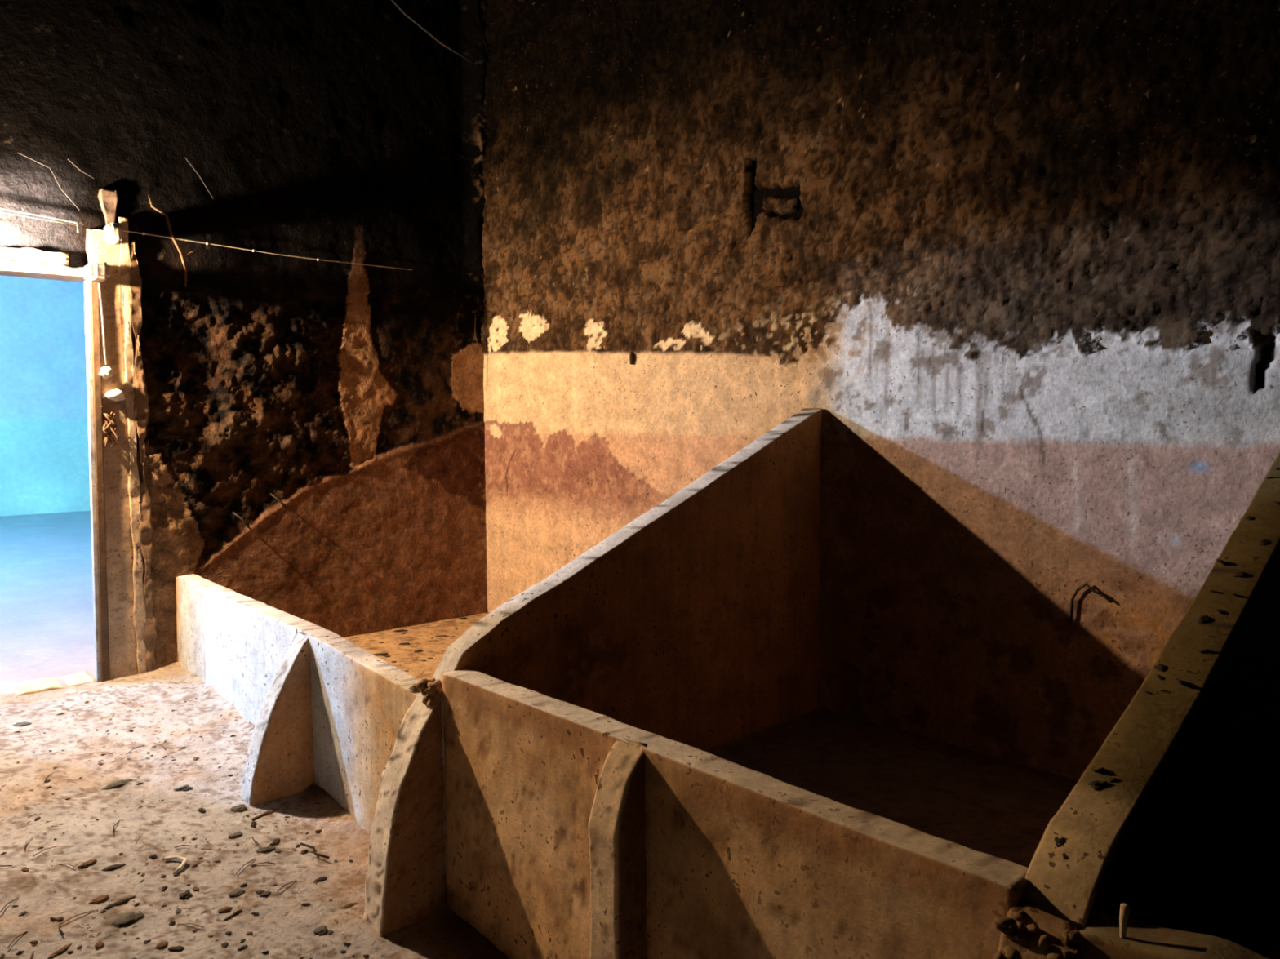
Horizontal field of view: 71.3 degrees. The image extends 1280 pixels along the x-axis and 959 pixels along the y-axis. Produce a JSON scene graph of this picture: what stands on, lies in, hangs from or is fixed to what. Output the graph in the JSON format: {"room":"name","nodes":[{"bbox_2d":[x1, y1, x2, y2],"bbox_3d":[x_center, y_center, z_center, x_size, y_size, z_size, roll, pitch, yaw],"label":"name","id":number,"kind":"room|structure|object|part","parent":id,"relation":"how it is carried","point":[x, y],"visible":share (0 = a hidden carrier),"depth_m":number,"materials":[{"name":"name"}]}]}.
{"room":"farm building","nodes":[
{"label":"farm building","id":0,"kind":"room"},
{"bbox_2d":[0,275,90,516],"bbox_3d":[-11.189,-1.768,14.186,12.960,5.040,0.001,-4,5,-43],"label":"wall","id":1,"kind":"structure","parent":0,"point":[44,445],"depth_m":15.17,"materials":[{"name":"paint"}]},
{"bbox_2d":[0,511,95,694],"bbox_3d":[-7.230,0.934,10.049,12.900,0.001,11.900,-4,5,-43],"label":"floor","id":2,"kind":"structure","parent":0,"point":[46,615],"depth_m":8.08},
{"bbox_2d":[13,261,81,267],"bbox_3d":[-3.720,-1.323,5.166,6.650,6.050,0.180,-4,5,-43],"label":"wall","id":3,"kind":"structure","parent":0,"point":[14,261],"depth_m":5.34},
{"bbox_2d":[0,188,156,696],"bbox_3d":[-3.832,-0.200,5.063,1.841,3.046,0.331,-4,5,-43],"label":"door frame","id":4,"kind":"structure","parent":3,"relation":"in","point":[125,633],"depth_m":5.46,"materials":[{"name":"wood"}]},
{"bbox_3d":[-3.320,0.052,5.415,0.057,2.490,0.055,-4,5,-43],"label":"frame post","id":5,"kind":"part","parent":4,"relation":"part of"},
{"bbox_3d":[-3.300,0.050,5.439,0.077,2.493,0.110,-4,5,-43],"label":"frame post","id":6,"kind":"part","parent":4,"relation":"part of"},
{"bbox_2d":[97,283,113,378],"bbox_3d":[-3.215,-0.888,5.356,0.074,0.567,0.074,-4,5,-43],"label":"cord","id":7,"kind":"object","parent":4,"relation":"hanging from","point":[106,372],"visible":1,"depth_m":5.35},
{"bbox_3d":[-3.217,-0.930,5.343,0.029,0.481,0.012,-4,5,-43],"label":"cord","id":8,"kind":"part","parent":7,"relation":"part of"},
{"bbox_3d":[-3.214,-0.644,5.372,0.074,0.078,0.074,-4,5,-43],"label":"knob","id":9,"kind":"part","parent":7,"relation":"part of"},
{"bbox_2d":[101,405,119,448],"bbox_3d":[-3.212,-0.319,5.404,0.082,0.259,0.071,-4,5,-43],"label":"rope","id":10,"kind":"object","parent":4,"relation":"hanging from","point":[108,436],"visible":1,"depth_m":5.40,"materials":[{"name":"fabric"}]},
{"bbox_2d":[104,389,125,401],"bbox_3d":[-3.194,-0.512,5.426,0.109,0.074,0.063,-4,5,-43],"label":"lump","id":11,"kind":"object","parent":4,"relation":"attached to","point":[117,395],"visible":1,"depth_m":5.41,"materials":[{"name":"stone"}]},
{"bbox_2d":[0,0,488,671],"bbox_3d":[-3.631,-1.313,5.038,6.603,6.048,0.213,-4,5,-41],"label":"wall","id":12,"kind":"structure","parent":0,"point":[346,394],"depth_m":6.16,"materials":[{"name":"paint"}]},
{"bbox_2d":[0,208,79,232],"bbox_3d":[-3.603,-1.488,4.990,0.799,0.104,0.008,-4,5,-43],"label":"wire","id":13,"kind":"object","parent":12,"relation":"attached to","point":[0,208],"visible":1,"depth_m":5.13,"materials":[{"name":"metal"}]},
{"bbox_2d":[17,151,80,210],"bbox_3d":[-3.410,-1.718,5.155,0.296,0.283,0.007,-4,5,-43],"label":"strand","id":14,"kind":"object","parent":12,"relation":"attached to","point":[18,152],"visible":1,"depth_m":5.17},
{"bbox_2d":[67,158,93,178],"bbox_3d":[-3.292,-1.831,5.256,0.134,0.095,0.007,-4,5,-43],"label":"strand","id":15,"kind":"object","parent":12,"relation":"attached to","point":[68,158],"visible":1,"depth_m":5.25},
{"bbox_2d":[84,261,110,282],"bbox_3d":[-3.224,-1.233,5.300,0.103,0.102,0.210,-4,5,-43],"label":"stone block","id":16,"kind":"object","parent":12,"relation":"attached to","point":[98,271],"visible":1,"depth_m":5.24,"materials":[{"name":"stone"}]},
{"bbox_2d":[102,222,122,244],"bbox_3d":[-3.166,-1.473,5.357,0.065,0.111,0.182,-4,5,-43],"label":"stone block","id":17,"kind":"object","parent":12,"relation":"attached to","point":[113,231],"visible":1,"depth_m":5.30,"materials":[{"name":"stone"}]},
{"bbox_2d":[148,195,203,286],"bbox_3d":[-2.913,-1.490,5.613,0.307,0.537,0.021,-4,5,-43],"label":"dry root","id":18,"kind":"object","parent":12,"relation":"attached to","point":[182,256],"visible":1,"depth_m":5.61,"materials":[{"name":"plant"}]},
{"bbox_2d":[185,157,213,198],"bbox_3d":[-2.812,-1.923,5.696,0.165,0.234,0.007,-4,5,-43],"label":"strand","id":19,"kind":"object","parent":12,"relation":"attached to","point":[185,157],"visible":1,"depth_m":5.70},
{"bbox_2d":[231,511,249,527],"bbox_3d":[-2.667,0.268,5.967,0.109,0.108,0.014,-1,4,-10],"label":"nail","id":20,"kind":"object","parent":12,"relation":"attached to","point":[233,513],"visible":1,"depth_m":5.96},
{"bbox_2d":[121,230,412,270],"bbox_3d":[-2.434,-1.537,6.059,1.972,0.045,0.043,-4,6,-44],"label":"wire","id":21,"kind":"object","parent":12,"relation":"attached to","point":[143,233],"visible":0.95,"depth_m":5.95,"materials":[{"name":"metal"}]},
{"bbox_2d":[269,493,286,508],"bbox_3d":[-2.483,0.146,6.129,0.109,0.108,0.014,-1,4,-10],"label":"nail","id":22,"kind":"object","parent":12,"relation":"attached to","point":[270,494],"visible":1,"depth_m":6.13,"materials":[{"name":"metal"}]},
{"bbox_2d":[391,0,474,63],"bbox_3d":[-1.620,-3.396,6.587,0.867,0.432,0.041,-3,5,-40],"label":"cable","id":23,"kind":"object","parent":12,"relation":"attached to","point":[393,1],"visible":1,"depth_m":6.64,"materials":[{"name":"black"}]},
{"bbox_2d":[472,315,478,386],"bbox_3d":[-1.310,-1.022,7.101,0.029,0.571,0.041,2,4,28],"label":"dry root","id":24,"kind":"object","parent":12,"relation":"attached to","point":[475,315],"visible":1,"depth_m":7.10,"materials":[{"name":"plant"}]},
{"bbox_2d":[0,612,1279,958],"bbox_3d":[-0.948,1.621,2.299,6.544,0.385,8.030,-4,5,-43],"label":"floor","id":25,"kind":"structure","parent":0,"point":[283,927],"depth_m":3.81,"materials":[{"name":"soil"}]},
{"bbox_2d":[0,897,18,912],"bbox_3d":[-2.293,1.543,3.239,0.012,0.008,0.100,0,4,-1],"label":"straw","id":26,"kind":"object","parent":25,"relation":"on","point":[18,897],"visible":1,"depth_m":3.24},
{"bbox_2d":[7,931,26,948],"bbox_3d":[-2.141,1.578,3.063,0.012,0.008,0.099,0,4,-1],"label":"straw","id":27,"kind":"object","parent":25,"relation":"on","point":[25,931],"visible":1,"depth_m":3.07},
{"bbox_2d":[15,951,23,955],"bbox_3d":[-2.091,1.595,3.009,0.020,0.010,0.024,-1,4,-9],"label":"crumb","id":28,"kind":"object","parent":25,"relation":"on","point":[18,952],"visible":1,"depth_m":3.01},
{"bbox_2d":[12,722,31,726],"bbox_3d":[-3.273,1.298,4.722,0.093,0.020,0.064,-1,4,-10],"label":"pebble","id":29,"kind":"object","parent":25,"relation":"on","point":[18,724],"visible":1,"depth_m":4.71,"materials":[{"name":"stone"}]},
{"bbox_2d":[17,911,26,916],"bbox_3d":[-2.215,1.559,3.206,0.018,0.009,0.038,0,4,8],"label":"crumb","id":30,"kind":"object","parent":25,"relation":"on","point":[22,913],"visible":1,"depth_m":3.20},
{"bbox_2d":[21,866,28,871],"bbox_3d":[-2.380,1.509,3.454,0.044,0.009,0.022,3,5,36],"label":"crumb","id":31,"kind":"object","parent":25,"relation":"on","point":[24,869],"visible":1,"depth_m":3.45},
{"bbox_2d":[29,940,38,944],"bbox_3d":[-2.083,1.591,3.066,0.034,0.007,0.020,1,4,12],"label":"crumb","id":32,"kind":"object","parent":25,"relation":"on","point":[35,941],"visible":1,"depth_m":3.06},
{"bbox_2d":[32,844,58,856],"bbox_3d":[-2.381,1.483,3.572,0.012,0.008,0.098,2,4,28],"label":"straw","id":33,"kind":"object","parent":25,"relation":"on","point":[58,845],"visible":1,"depth_m":3.58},
{"bbox_2d":[49,917,56,921],"bbox_3d":[-2.096,1.570,3.187,0.034,0.009,0.020,3,5,41],"label":"crumb","id":34,"kind":"object","parent":25,"relation":"on","point":[52,919],"visible":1,"depth_m":3.18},
{"bbox_2d":[47,943,71,958],"bbox_3d":[-1.970,1.602,3.036,0.026,0.008,0.101,1,4,17],"label":"clod","id":35,"kind":"object","parent":25,"relation":"on","point":[65,947],"visible":1,"depth_m":3.03,"materials":[{"name":"soil"}]},
{"bbox_2d":[56,916,63,921],"bbox_3d":[-2.075,1.572,3.192,0.028,0.007,0.023,1,4,19],"label":"crumb","id":36,"kind":"object","parent":25,"relation":"on","point":[60,918],"visible":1,"depth_m":3.19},
{"bbox_2d":[57,921,64,935],"bbox_3d":[-2.040,1.578,3.140,0.012,0.008,0.106,-3,5,-39],"label":"straw","id":37,"kind":"object","parent":25,"relation":"on","point":[59,928],"visible":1,"depth_m":3.13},
{"bbox_2d":[65,690,76,693],"bbox_3d":[-3.344,1.250,5.243,0.050,0.010,0.054,1,4,18],"label":"pebble","id":38,"kind":"object","parent":25,"relation":"on","point":[70,691],"visible":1,"depth_m":5.24,"materials":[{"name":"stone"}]},
{"bbox_2d":[59,910,94,924],"bbox_3d":[-2.022,1.568,3.205,0.013,0.008,0.112,3,5,38],"label":"straw","id":39,"kind":"object","parent":25,"relation":"on","point":[91,910],"visible":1,"depth_m":3.21,"materials":[{"name":"plant"}]},
{"bbox_2d":[77,858,96,868],"bbox_3d":[-2.176,1.513,3.515,0.038,0.012,0.072,2,4,28],"label":"clod","id":40,"kind":"object","parent":25,"relation":"on","point":[90,862],"visible":1,"depth_m":3.51,"materials":[{"name":"soil"}]},
{"bbox_2d":[88,893,109,904],"bbox_3d":[-2.007,1.559,3.312,0.043,0.013,0.072,3,5,34],"label":"clod","id":41,"kind":"object","parent":25,"relation":"on","point":[102,898],"visible":1,"depth_m":3.31,"materials":[{"name":"soil"}]},
{"bbox_2d":[94,941,104,950],"bbox_3d":[-1.860,1.603,3.068,0.031,0.012,0.054,-2,4,-24],"label":"crumb","id":42,"kind":"object","parent":25,"relation":"on","point":[100,944],"visible":1,"depth_m":3.06,"materials":[{"name":"soil"}]},
{"bbox_2d":[89,751,113,754],"bbox_3d":[-2.660,1.351,4.413,0.132,0.008,0.014,1,4,11],"label":"straw","id":43,"kind":"object","parent":25,"relation":"on","point":[90,752],"visible":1,"depth_m":4.42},
{"bbox_2d":[101,863,125,871],"bbox_3d":[-2.072,1.525,3.505,0.092,0.012,0.032,-3,5,-39],"label":"clod","id":44,"kind":"object","parent":25,"relation":"on","point":[113,867],"visible":1,"depth_m":3.50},
{"bbox_2d":[100,778,133,790],"bbox_3d":[-2.418,1.411,4.125,0.054,0.020,0.142,3,5,34],"label":"clod","id":45,"kind":"object","parent":25,"relation":"on","point":[114,784],"visible":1,"depth_m":4.11,"materials":[{"name":"soil"}]},
{"bbox_2d":[104,895,135,908],"bbox_3d":[-1.926,1.566,3.306,0.030,0.009,0.112,3,5,40],"label":"clod","id":46,"kind":"object","parent":25,"relation":"on","point":[125,900],"visible":1,"depth_m":3.30,"materials":[{"name":"soil"}]},
{"bbox_2d":[111,912,144,928],"bbox_3d":[-1.846,1.585,3.208,0.112,0.027,0.072,-3,5,-39],"label":"clod","id":47,"kind":"object","parent":25,"relation":"on","point":[131,917],"visible":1,"depth_m":3.20,"materials":[{"name":"soil"}]},
{"bbox_2d":[143,939,151,944],"bbox_3d":[-1.713,1.609,3.103,0.022,0.010,0.030,-2,4,-26],"label":"crumb","id":48,"kind":"object","parent":25,"relation":"on","point":[145,942],"visible":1,"depth_m":3.10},
{"bbox_2d":[148,853,156,858],"bbox_3d":[-1.962,1.518,3.594,0.028,0.008,0.032,-3,5,-37],"label":"crumb","id":49,"kind":"object","parent":25,"relation":"on","point":[152,856],"visible":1,"depth_m":3.59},
{"bbox_2d":[154,941,167,949],"bbox_3d":[-1.653,1.611,3.086,0.036,0.012,0.045,0,4,6],"label":"clod","id":50,"kind":"object","parent":25,"relation":"on","point":[161,945],"visible":1,"depth_m":3.08,"materials":[{"name":"soil"}]},
{"bbox_2d":[164,855,187,875],"bbox_3d":[-1.839,1.527,3.551,0.072,0.029,0.133,-4,5,-43],"label":"peel","id":51,"kind":"object","parent":25,"relation":"on","point":[184,860],"visible":1,"depth_m":3.57,"materials":[{"name":"plant"}]},
{"bbox_2d":[167,946,184,951],"bbox_3d":[-1.596,1.617,3.073,0.058,0.011,0.030,0,4,8],"label":"crumb","id":52,"kind":"object","parent":25,"relation":"on","point":[177,948],"visible":1,"depth_m":3.07,"materials":[{"name":"soil"}]},
{"bbox_2d":[175,908,181,915],"bbox_3d":[-1.692,1.585,3.270,0.022,0.009,0.046,-2,4,-22],"label":"crumb","id":53,"kind":"object","parent":25,"relation":"on","point":[178,911],"visible":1,"depth_m":3.27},
{"bbox_2d":[173,784,193,791],"bbox_3d":[-2.115,1.429,4.127,0.061,0.023,0.081,3,5,39],"label":"clod","id":54,"kind":"object","parent":25,"relation":"on","point":[184,788],"visible":1,"depth_m":4.12,"materials":[{"name":"soil"}]},
{"bbox_2d":[178,889,192,899],"bbox_3d":[-1.720,1.571,3.379,0.048,0.018,0.068,-2,4,-27],"label":"clod","id":55,"kind":"object","parent":25,"relation":"on","point":[187,894],"visible":1,"depth_m":3.37,"materials":[{"name":"soil"}]},
{"bbox_2d":[177,923,204,928],"bbox_3d":[-1.608,1.595,3.198,0.108,0.008,0.012,1,4,12],"label":"straw","id":56,"kind":"object","parent":25,"relation":"on","point":[177,923],"visible":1,"depth_m":3.20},
{"bbox_2d":[191,886,199,891],"bbox_3d":[-1.701,1.568,3.418,0.044,0.009,0.022,3,5,42],"label":"crumb","id":57,"kind":"object","parent":25,"relation":"on","point":[196,889],"visible":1,"depth_m":3.42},
{"bbox_2d":[197,807,205,813],"bbox_3d":[-1.947,1.469,3.963,0.058,0.012,0.030,4,5,44],"label":"crumb","id":58,"kind":"object","parent":25,"relation":"on","point":[201,810],"visible":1,"depth_m":3.96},
{"bbox_2d":[217,906,231,913],"bbox_3d":[-1.534,1.591,3.298,0.041,0.010,0.048,1,4,21],"label":"crumb","id":59,"kind":"object","parent":25,"relation":"on","point":[227,908],"visible":1,"depth_m":3.30,"materials":[{"name":"soil"}]},
{"bbox_2d":[221,942,228,947],"bbox_3d":[-1.446,1.622,3.110,0.024,0.006,0.029,-4,5,-42],"label":"crumb","id":60,"kind":"object","parent":25,"relation":"on","point":[225,944],"visible":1,"depth_m":3.11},
{"bbox_2d":[222,909,242,921],"bbox_3d":[-1.486,1.596,3.285,0.022,0.008,0.119,2,4,28],"label":"clod","id":61,"kind":"object","parent":25,"relation":"on","point":[238,912],"visible":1,"depth_m":3.27,"materials":[{"name":"soil"}]},
{"bbox_2d":[227,831,242,838],"bbox_3d":[-1.719,1.513,3.794,0.065,0.012,0.042,-3,5,-39],"label":"clod","id":62,"kind":"object","parent":25,"relation":"on","point":[239,833],"visible":1,"depth_m":3.79,"materials":[{"name":"soil"}]},
{"bbox_2d":[228,888,244,897],"bbox_3d":[-1.536,1.574,3.396,0.046,0.009,0.056,2,4,25],"label":"clod","id":63,"kind":"object","parent":25,"relation":"on","point":[237,892],"visible":1,"depth_m":3.39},
{"bbox_2d":[230,804,247,812],"bbox_3d":[-1.797,1.472,3.995,0.065,0.013,0.067,-4,5,-40],"label":"clod","id":64,"kind":"object","parent":25,"relation":"on","point":[242,807],"visible":1,"depth_m":3.99,"materials":[{"name":"soil"}]},
{"bbox_2d":[236,945,248,951],"bbox_3d":[-1.379,1.627,3.098,0.039,0.008,0.022,-4,5,-43],"label":"crumb","id":65,"kind":"object","parent":25,"relation":"on","point":[243,947],"visible":1,"depth_m":3.09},
{"bbox_2d":[235,857,255,875],"bbox_3d":[-1.581,1.544,3.567,0.014,0.008,0.127,1,4,10],"label":"straw","id":66,"kind":"object","parent":25,"relation":"on","point":[255,858],"visible":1,"depth_m":3.57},
{"bbox_2d":[250,821,256,826],"bbox_3d":[-1.681,1.498,3.880,0.026,0.010,0.058,-2,4,-25],"label":"crumb","id":67,"kind":"object","parent":25,"relation":"on","point":[253,823],"visible":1,"depth_m":3.88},
{"bbox_2d":[255,890,265,893],"bbox_3d":[-1.454,1.581,3.416,0.055,0.011,0.027,1,4,22],"label":"crumb","id":68,"kind":"object","parent":25,"relation":"on","point":[260,891],"visible":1,"depth_m":3.41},
{"bbox_2d":[258,890,270,897],"bbox_3d":[-1.430,1.583,3.405,0.033,0.010,0.042,4,6,44],"label":"pebble","id":69,"kind":"object","parent":25,"relation":"on","point":[267,893],"visible":1,"depth_m":3.40,"materials":[{"name":"stone"}]},
{"bbox_2d":[251,808,278,820],"bbox_3d":[-1.669,1.487,3.970,0.032,0.011,0.141,3,5,34],"label":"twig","id":70,"kind":"object","parent":25,"relation":"on","point":[270,811],"visible":1,"depth_m":3.96,"materials":[{"name":"wood"}]},
{"bbox_2d":[255,846,275,852],"bbox_3d":[-1.549,1.531,3.692,0.077,0.014,0.045,0,4,-1],"label":"clod","id":71,"kind":"object","parent":25,"relation":"on","point":[268,848],"visible":1,"depth_m":3.69,"materials":[{"name":"soil"}]},
{"bbox_2d":[256,862,275,864],"bbox_3d":[-1.506,1.546,3.594,0.077,0.008,0.010,0,4,-2],"label":"straw","id":72,"kind":"object","parent":25,"relation":"on","point":[264,862],"visible":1,"depth_m":3.59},
{"bbox_2d":[272,838,279,844],"bbox_3d":[-1.534,1.526,3.763,0.030,0.011,0.058,-1,4,-12],"label":"crumb","id":73,"kind":"object","parent":25,"relation":"on","point":[276,841],"visible":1,"depth_m":3.76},
{"bbox_2d":[277,880,297,891],"bbox_3d":[-1.370,1.572,3.457,0.011,0.008,0.092,2,4,28],"label":"straw","id":74,"kind":"object","parent":25,"relation":"on","point":[295,880],"visible":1,"depth_m":3.46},
{"bbox_2d":[300,849,307,854],"bbox_3d":[-1.392,1.545,3.699,0.030,0.007,0.034,-1,4,-10],"label":"crumb","id":75,"kind":"object","parent":25,"relation":"on","point":[303,852],"visible":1,"depth_m":3.70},
{"bbox_2d":[301,902,311,905],"bbox_3d":[-1.255,1.596,3.353,0.037,0.008,0.019,1,4,14],"label":"crumb","id":76,"kind":"object","parent":25,"relation":"on","point":[303,904],"visible":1,"depth_m":3.35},
{"bbox_2d":[300,842,329,858],"bbox_3d":[-1.343,1.532,3.683,0.169,0.028,0.027,3,5,36],"label":"twig","id":77,"kind":"object","parent":25,"relation":"on","point":[301,843],"visible":1,"depth_m":3.68,"materials":[{"name":"wood"}]},
{"bbox_2d":[313,924,328,936],"bbox_3d":[-1.148,1.624,3.211,0.049,0.012,0.058,-3,5,-39],"label":"pebble","id":78,"kind":"object","parent":25,"relation":"on","point":[321,931],"visible":1,"depth_m":3.20,"materials":[{"name":"stone"}]},
{"bbox_2d":[314,876,327,882],"bbox_3d":[-1.260,1.581,3.526,0.054,0.009,0.033,-3,5,-33],"label":"clod","id":79,"kind":"object","parent":25,"relation":"on","point":[322,878],"visible":1,"depth_m":3.52,"materials":[{"name":"soil"}]},
{"bbox_2d":[326,930,333,934],"bbox_3d":[-1.115,1.627,3.205,0.024,0.006,0.024,1,4,16],"label":"crumb","id":80,"kind":"object","parent":25,"relation":"on","point":[329,932],"visible":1,"depth_m":3.20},
{"bbox_2d":[342,942,350,946],"bbox_3d":[-1.036,1.639,3.146,0.032,0.011,0.023,1,4,15],"label":"crumb","id":81,"kind":"object","parent":25,"relation":"on","point":[347,944],"visible":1,"depth_m":3.14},
{"bbox_2d":[341,902,357,908],"bbox_3d":[-1.094,1.604,3.359,0.061,0.008,0.022,-3,5,-39],"label":"clod","id":82,"kind":"object","parent":25,"relation":"on","point":[348,905],"visible":1,"depth_m":3.36,"materials":[{"name":"soil"}]},
{"bbox_2d":[373,653,387,655],"bbox_3d":[-1.760,1.189,6.064,0.113,0.014,0.044,-1,4,-10],"label":"clod","id":83,"kind":"object","parent":25,"relation":"on","point":[379,654],"visible":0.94,"depth_m":6.05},
{"bbox_2d":[392,629,408,632],"bbox_3d":[-1.810,1.142,6.733,0.120,0.016,0.038,-1,4,-10],"label":"clod","id":84,"kind":"object","parent":25,"relation":"on","point":[400,630],"visible":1,"depth_m":6.72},
{"bbox_2d":[399,642,410,644],"bbox_3d":[-1.671,1.167,6.335,0.080,0.012,0.058,-2,4,-23],"label":"clod","id":85,"kind":"object","parent":25,"relation":"on","point":[405,643],"visible":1,"depth_m":6.33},
{"bbox_2d":[435,635,449,637],"bbox_3d":[-1.451,1.151,6.561,0.115,0.019,0.048,-1,4,-10],"label":"clod","id":86,"kind":"object","parent":25,"relation":"on","point":[440,636],"visible":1,"depth_m":6.55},
{"bbox_2d":[408,408,822,871],"bbox_3d":[0.064,0.546,4.105,2.398,1.755,0.159,-4,5,-42],"label":"wall","id":87,"kind":"structure","parent":25,"relation":"on","point":[695,623],"depth_m":4.21,"materials":[{"name":"concrete"}]},
{"bbox_2d":[993,451,1279,958],"bbox_3d":[1.586,0.656,2.451,2.410,1.750,0.167,-4,5,-43],"label":"wall","id":88,"kind":"structure","parent":25,"relation":"on","point":[1185,835],"depth_m":2.16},
{"bbox_2d":[1054,836,1065,847],"bbox_3d":[0.847,0.725,1.796,0.022,0.018,0.036,2,5,33],"label":"clump","id":89,"kind":"object","parent":88,"relation":"on","point":[1059,842],"visible":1,"depth_m":1.79,"materials":[{"name":"soil"}]},
{"bbox_2d":[1062,853,1069,859],"bbox_3d":[0.844,0.744,1.762,0.022,0.012,0.019,-3,5,-38],"label":"clump","id":90,"kind":"object","parent":88,"relation":"on","point":[1064,856],"visible":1,"depth_m":1.76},
{"bbox_2d":[1087,780,1107,790],"bbox_3d":[0.972,0.651,1.904,0.036,0.020,0.036,-3,5,-37],"label":"clump","id":91,"kind":"object","parent":88,"relation":"on","point":[1096,785],"visible":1,"depth_m":1.90,"materials":[{"name":"soil"}]},
{"bbox_2d":[1091,767,1106,772],"bbox_3d":[0.998,0.633,1.944,0.030,0.018,0.031,-4,5,-41],"label":"clump","id":92,"kind":"object","parent":88,"relation":"on","point":[1100,769],"visible":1,"depth_m":1.93,"materials":[{"name":"soil"}]},
{"bbox_2d":[1107,777,1116,782],"bbox_3d":[1.009,0.642,1.907,0.021,0.013,0.019,1,4,17],"label":"clump","id":93,"kind":"object","parent":88,"relation":"on","point":[1110,780],"visible":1,"depth_m":1.90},
{"bbox_2d":[1154,663,1165,671],"bbox_3d":[1.292,0.468,2.208,0.027,0.019,0.030,-1,4,-12],"label":"clump","id":94,"kind":"object","parent":88,"relation":"on","point":[1160,667],"visible":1,"depth_m":2.21,"materials":[{"name":"soil"}]},
{"bbox_2d":[1156,674,1164,680],"bbox_3d":[1.274,0.484,2.177,0.021,0.012,0.021,2,4,24],"label":"clump","id":95,"kind":"object","parent":88,"relation":"on","point":[1159,677],"visible":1,"depth_m":2.17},
{"bbox_2d":[1174,677,1194,688],"bbox_3d":[1.307,0.490,2.130,0.054,0.027,0.034,0,4,4],"label":"clump","id":96,"kind":"object","parent":88,"relation":"on","point":[1184,683],"visible":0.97,"depth_m":2.12,"materials":[{"name":"soil"}]},
{"bbox_2d":[1196,615,1209,623],"bbox_3d":[1.470,0.365,2.328,0.030,0.018,0.031,1,4,19],"label":"clump","id":97,"kind":"object","parent":88,"relation":"on","point":[1202,619],"visible":1,"depth_m":2.33,"materials":[{"name":"soil"}]},
{"bbox_2d":[1198,648,1209,653],"bbox_3d":[1.401,0.426,2.221,0.022,0.014,0.025,-1,4,-9],"label":"clump","id":98,"kind":"object","parent":88,"relation":"on","point":[1205,651],"visible":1,"depth_m":2.21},
{"bbox_2d":[1214,608,1226,614],"bbox_3d":[1.521,0.346,2.335,0.022,0.011,0.022,0,4,-5],"label":"clump","id":99,"kind":"object","parent":88,"relation":"on","point":[1219,611],"visible":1,"depth_m":2.33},
{"bbox_2d":[1215,559,1228,566],"bbox_3d":[1.650,0.235,2.525,0.034,0.020,0.033,-1,4,-12],"label":"clump","id":100,"kind":"object","parent":88,"relation":"on","point":[1220,561],"visible":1,"depth_m":2.52,"materials":[{"name":"soil"}]},
{"bbox_2d":[1231,592,1241,597],"bbox_3d":[1.590,0.309,2.375,0.032,0.016,0.020,0,4,2],"label":"clump","id":101,"kind":"object","parent":88,"relation":"on","point":[1233,594],"visible":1,"depth_m":2.37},
{"bbox_2d":[1233,572,1245,577],"bbox_3d":[1.649,0.261,2.455,0.028,0.015,0.028,2,4,24],"label":"clump","id":102,"kind":"object","parent":88,"relation":"on","point":[1239,574],"visible":1,"depth_m":2.45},
{"bbox_2d":[1244,515,1253,520],"bbox_3d":[1.836,0.117,2.688,0.019,0.013,0.021,-1,4,-14],"label":"clump","id":103,"kind":"object","parent":88,"relation":"on","point":[1248,517],"visible":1,"depth_m":2.69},
{"bbox_2d":[1257,539,1269,545],"bbox_3d":[1.786,0.181,2.554,0.027,0.017,0.028,1,4,17],"label":"clump","id":104,"kind":"object","parent":88,"relation":"on","point":[1263,542],"visible":1,"depth_m":2.55,"materials":[{"name":"soil"}]},
{"bbox_2d":[480,0,1279,781],"bbox_3d":[1.397,-1.282,4.315,0.095,6.058,8.125,-4,5,-43],"label":"wall","id":105,"kind":"structure","parent":0,"point":[1019,260],"depth_m":4.39,"materials":[{"name":"paint"}]},
{"bbox_2d":[629,351,634,364],"bbox_3d":[-0.053,-0.803,5.902,0.034,0.085,0.032,-4,5,-43],"label":"peg","id":106,"kind":"object","parent":105,"relation":"attached to","point":[632,354],"visible":1,"depth_m":5.89,"materials":[{"name":"wood"}]},
{"bbox_2d":[1069,582,1112,623],"bbox_3d":[1.940,0.540,3.841,0.018,0.186,0.175,-4,5,-43],"label":"wire","id":107,"kind":"object","parent":105,"relation":"attached to","point":[1086,584],"visible":1,"depth_m":3.87,"materials":[{"name":"metal"}]},
{"bbox_3d":[-0.932,2.046,2.500,6.800,0.380,8.300,-4,5,-43],"label":"floor","id":108,"kind":"structure","parent":0,"visible":0},
{"bbox_2d":[175,574,1268,958],"bbox_3d":[-0.488,1.299,2.930,0.421,1.172,7.606,-4,5,-43],"label":"wall","id":109,"kind":"structure","parent":108,"relation":"on","point":[573,832],"depth_m":2.75,"materials":[{"name":"concrete"}]},
{"bbox_3d":[-1.860,1.172,4.631,0.117,0.974,3.238,-4,5,-43],"label":"wall panel","id":110,"kind":"part","parent":109,"relation":"part of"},
{"bbox_3d":[0.040,1.314,2.584,0.116,1.157,2.148,-4,5,-43],"label":"wall panel","id":111,"kind":"part","parent":109,"relation":"part of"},
{"bbox_2d":[1119,903,1130,938],"bbox_3d":[0.870,0.816,1.602,0.023,0.108,0.019,-4,5,-43],"label":"stub","id":112,"kind":"object","parent":109,"relation":"on","point":[1125,909],"visible":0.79,"depth_m":1.60,"materials":[{"name":"wood"}]},
{"bbox_3d":[1.516,1.427,0.994,0.118,1.172,2.034,-4,5,-43],"label":"wall panel","id":113,"kind":"part","parent":109,"relation":"part of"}
]}

